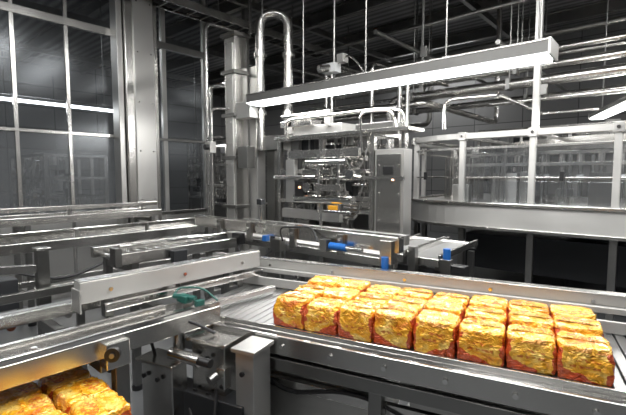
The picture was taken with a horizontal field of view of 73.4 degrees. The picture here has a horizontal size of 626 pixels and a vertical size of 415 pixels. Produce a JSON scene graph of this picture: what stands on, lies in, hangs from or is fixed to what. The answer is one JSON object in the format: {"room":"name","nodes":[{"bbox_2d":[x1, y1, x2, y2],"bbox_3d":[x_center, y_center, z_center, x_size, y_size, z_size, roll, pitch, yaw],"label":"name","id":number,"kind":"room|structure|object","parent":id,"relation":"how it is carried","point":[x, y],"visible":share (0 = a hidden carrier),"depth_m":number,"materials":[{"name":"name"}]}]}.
{"room":"processing plant","nodes":[
{"label":"processing plant","id":0,"kind":"room"},
{"bbox_2d":[0,51,225,215],"bbox_3d":[-8.410,-1.746,11.615,0.100,5.000,16.500,4,6,41],"label":"wall","id":1,"kind":"structure","parent":0,"point":[35,76],"depth_m":12.96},
{"bbox_2d":[0,93,11,100],"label":"light","id":2,"kind":"object","parent":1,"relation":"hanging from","point":[3,96],"depth_m":6.17,"materials":[{"name":"silver metal"}]},
{"bbox_2d":[17,95,65,106],"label":"light","id":3,"kind":"object","parent":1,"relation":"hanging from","point":[24,99],"depth_m":6.52,"materials":[{"name":"silver metal"}]},
{"bbox_2d":[71,35,112,111],"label":"light","id":4,"kind":"object","parent":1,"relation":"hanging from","point":[104,107],"depth_m":7.14,"materials":[{"name":"silver metal"}]},
{"bbox_2d":[168,120,201,140],"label":"light","id":5,"kind":"object","parent":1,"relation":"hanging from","point":[195,138],"depth_m":10.68,"materials":[{"name":"silver metal"}]},
{"bbox_2d":[194,73,194,106],"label":"light","id":6,"kind":"object","parent":1,"relation":"hanging from","point":[194,73],"depth_m":10.74,"materials":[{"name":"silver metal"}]},
{"bbox_2d":[0,0,625,95],"bbox_3d":[-1.236,-3.576,5.152,19.000,0.360,16.500,4,6,41],"label":"roof trusses","id":7,"kind":"structure","parent":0,"point":[84,12],"depth_m":9.27,"materials":[{"name":"grey metal"}]},
{"bbox_2d":[146,0,329,58],"bbox_3d":[-1.491,-3.461,6.921,0.330,0.860,5.200,4,6,41],"label":"cable tray","id":8,"kind":"object","parent":7,"relation":"attached to","point":[187,8],"visible":0.73,"depth_m":6.88,"materials":[{"name":"silver metal"}]},
{"bbox_2d":[317,0,363,80],"bbox_3d":[0.323,-2.627,4.908,0.660,2.215,0.278,4,6,41],"label":"camera","id":9,"kind":"object","parent":7,"relation":"hanging from","point":[333,68],"visible":0.82,"depth_m":5.06,"materials":[{"name":"metal"}]},
{"bbox_2d":[245,0,558,106],"bbox_3d":[0.563,-2.487,4.425,3.590,2.419,0.291,4,6,40],"label":"light","id":10,"kind":"object","parent":7,"relation":"hanging from","point":[539,50],"visible":1,"depth_m":4.00,"materials":[{"name":"silver metal"}]},
{"bbox_2d":[418,0,427,92],"bbox_3d":[1.389,-2.611,5.250,0.118,2.300,0.105,4,6,41],"label":"post","id":11,"kind":"object","parent":7,"relation":"hanging from","point":[424,49],"visible":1,"depth_m":5.27,"materials":[{"name":"metal"}]},
{"bbox_2d":[283,0,625,222],"bbox_3d":[2.610,-1.366,6.673,13.000,5.000,4.400,4,6,41],"label":"overhead pipework","id":12,"kind":"object","parent":7,"relation":"hanging from","point":[409,100],"visible":0.56,"depth_m":6.17,"materials":[{"name":"silver metal"}]},
{"bbox_2d":[531,0,547,127],"bbox_3d":[2.662,-2.307,4.886,0.185,2.850,0.150,4,6,41],"label":"post","id":13,"kind":"object","parent":7,"relation":"hanging from","point":[539,89],"visible":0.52,"depth_m":4.93,"materials":[{"name":"metal"}]},
{"bbox_2d":[605,0,608,36],"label":"light","id":14,"kind":"object","parent":7,"relation":"hanging from","point":[607,0],"depth_m":5.95,"materials":[{"name":"silver metal"}]},
{"bbox_2d":[0,218,625,414],"bbox_3d":[-1.236,1.280,5.526,19.000,0.100,16.500,4,6,41],"label":"floor","id":15,"kind":"structure","parent":0,"point":[21,332],"depth_m":4.88,"materials":[{"name":"grey concrete"}]},
{"bbox_2d":[0,246,86,368],"bbox_3d":[-2.311,0.752,3.062,0.575,1.330,1.050,4,6,41],"label":"frame","id":16,"kind":"object","parent":15,"relation":"on","point":[10,296],"visible":0.48,"depth_m":3.11,"materials":[{"name":"metal"}]},
{"bbox_2d":[10,152,108,214],"bbox_3d":[-5.004,-0.017,8.266,2.090,2.066,1.110,4,6,41],"label":"machine","id":17,"kind":"object","parent":15,"relation":"on","point":[36,190],"visible":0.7,"depth_m":7.83,"materials":[{"name":"silver metal"}]},
{"bbox_2d":[0,201,161,326],"bbox_3d":[-3.260,0.642,4.724,0.530,1.295,3.100,4,6,41],"label":"conveyor","id":18,"kind":"object","parent":15,"relation":"on","point":[23,222],"visible":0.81,"depth_m":4.89,"materials":[{"name":"silver metal"}]},
{"bbox_2d":[0,0,206,305],"bbox_3d":[-3.972,-1.171,4.797,0.080,4.900,6.522,4,6,41],"label":"window frame","id":19,"kind":"structure","parent":15,"relation":"on","point":[66,261],"depth_m":5.67,"materials":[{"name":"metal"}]},
{"bbox_2d":[0,217,216,300],"bbox_3d":[-2.144,0.744,4.349,0.610,1.150,2.400,4,6,41],"label":"conveyor","id":20,"kind":"object","parent":15,"relation":"on","point":[23,242],"visible":0.73,"depth_m":4.09,"materials":[{"name":"silver metal"}]},
{"bbox_2d":[109,0,161,262],"bbox_3d":[-2.601,-1.322,6.229,0.500,4.980,0.650,4,6,41],"label":"structural column","id":21,"kind":"structure","parent":15,"relation":"on","point":[133,38],"depth_m":6.02,"materials":[{"name":"silver metal"}]},
{"bbox_2d":[0,249,275,406],"bbox_3d":[-1.227,0.950,1.968,0.943,1.103,2.820,4,6,41],"label":"conveyor","id":22,"kind":"object","parent":15,"relation":"on","point":[105,345],"visible":1,"depth_m":2.14,"materials":[{"name":"silver metal"}]},
{"bbox_2d":[90,232,236,390],"bbox_3d":[-1.242,0.813,3.644,0.600,1.120,1.115,4,6,41],"label":"conveyor","id":23,"kind":"object","parent":15,"relation":"on","point":[125,256],"visible":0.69,"depth_m":3.40,"materials":[{"name":"silver metal"}]},
{"bbox_2d":[135,320,273,414],"bbox_3d":[-0.502,1.018,2.117,0.700,0.945,0.409,2,5,26],"label":"machine","id":24,"kind":"object","parent":15,"relation":"on","point":[231,375],"visible":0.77,"depth_m":2.00,"materials":[{"name":"silver metal"}]},
{"bbox_2d":[187,138,225,208],"bbox_3d":[-3.129,-0.862,14.293,2.490,2.825,1.110,4,6,41],"label":"machine","id":25,"kind":"object","parent":15,"relation":"on","point":[197,202],"visible":0.42,"depth_m":14.44,"materials":[{"name":"silver metal"}]},
{"bbox_2d":[214,142,266,237],"bbox_3d":[-1.857,-0.441,11.067,1.890,2.481,1.110,4,6,41],"label":"machine","id":26,"kind":"object","parent":15,"relation":"on","point":[220,211],"visible":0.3,"depth_m":10.96,"materials":[{"name":"silver metal"}]},
{"bbox_2d":[241,8,250,249],"bbox_3d":[-1.328,-1.499,8.398,0.220,5.000,0.220,4,6,41],"label":"post","id":27,"kind":"object","parent":15,"relation":"on","point":[245,10],"visible":0.04,"depth_m":8.30,"materials":[{"name":"metal"}]},
{"bbox_2d":[203,0,294,287],"bbox_3d":[-0.919,-1.315,6.134,1.267,4.980,1.128,4,6,41],"label":"vertical pipes","id":28,"kind":"object","parent":15,"relation":"on","point":[239,157],"visible":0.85,"depth_m":5.98,"materials":[{"name":"silver metal"}]},
{"bbox_2d":[194,199,418,299],"bbox_3d":[-0.207,0.641,3.817,2.430,1.435,0.588,4,6,41],"label":"conveyor","id":29,"kind":"object","parent":15,"relation":"on","point":[338,243],"visible":0.66,"depth_m":3.42,"materials":[{"name":"silver metal"}]},
{"bbox_2d":[294,140,381,229],"bbox_3d":[0.510,-0.303,8.993,1.590,2.525,1.110,4,6,41],"label":"machine","id":30,"kind":"object","parent":15,"relation":"on","point":[362,220],"visible":0.02,"depth_m":8.54,"materials":[{"name":"silver metal"}]},
{"bbox_2d":[328,143,367,196],"bbox_3d":[0.795,-0.782,11.789,1.500,3.050,1.500,4,6,41],"label":"machine","id":31,"kind":"object","parent":15,"relation":"on","point":[366,193],"visible":0.02,"depth_m":11.35,"materials":[{"name":"silver metal"}]},
{"bbox_2d":[274,107,424,285],"bbox_3d":[0.404,0.022,5.250,2.000,2.450,0.795,4,6,41],"label":"machine","id":32,"kind":"object","parent":15,"relation":"on","point":[388,180],"visible":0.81,"depth_m":4.99,"materials":[{"name":"silver metal"}]},
{"bbox_2d":[185,252,625,414],"bbox_3d":[0.497,0.963,2.248,3.350,1.034,1.006,2,5,26],"label":"conveyor","id":33,"kind":"object","parent":15,"relation":"on","point":[312,373],"visible":0.51,"depth_m":1.94,"materials":[{"name":"metal"}]},
{"bbox_2d":[273,275,615,386],"bbox_3d":[0.578,0.548,2.141,1.513,0.155,0.597,2,5,26],"label":"packs","id":34,"kind":"object","parent":33,"relation":"on","point":[569,341],"visible":1,"depth_m":1.92,"materials":[{"name":"plastic"}]},
{"bbox_2d":[377,234,477,298],"bbox_3d":[1.070,0.824,3.633,0.770,1.100,0.820,4,6,41],"label":"conveyor","id":35,"kind":"object","parent":15,"relation":"on","point":[437,253],"visible":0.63,"depth_m":3.43,"materials":[{"name":"metal"}]},
{"bbox_2d":[411,121,625,320],"bbox_3d":[4.250,0.132,5.454,5.638,2.200,3.495,4,6,41],"label":"machine","id":36,"kind":"object","parent":15,"relation":"on","point":[573,230],"visible":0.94,"depth_m":5.17,"materials":[{"name":"metal"}]},
{"bbox_2d":[477,119,625,193],"bbox_3d":[4.884,-0.375,8.738,2.690,2.707,0.910,4,6,41],"label":"machine","id":37,"kind":"object","parent":15,"relation":"on","point":[492,159],"visible":0.07,"depth_m":8.77,"materials":[{"name":"silver metal"}]},
{"bbox_3d":[-1.342,1.209,1.235,0.690,0.700,1.540,4,6,41],"label":"conveyor","id":38,"kind":"object","parent":15,"relation":"on","visible":0},
{"bbox_2d":[0,366,131,414],"bbox_3d":[-1.174,0.804,1.396,0.580,0.155,0.968,4,6,41],"label":"packs","id":39,"kind":"object","parent":38,"relation":"on","point":[74,391],"visible":0.97,"depth_m":1.60,"materials":[{"name":"plastic"}]},
{"bbox_2d":[265,22,625,234],"bbox_3d":[4.242,-1.741,11.548,19.000,5.000,0.100,4,6,41],"label":"wall","id":40,"kind":"structure","parent":0,"point":[510,116],"depth_m":11.10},
{"bbox_2d":[588,95,625,119],"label":"light","id":41,"kind":"object","parent":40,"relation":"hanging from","point":[612,108],"depth_m":5.57,"materials":[{"name":"silver metal"}]}
]}

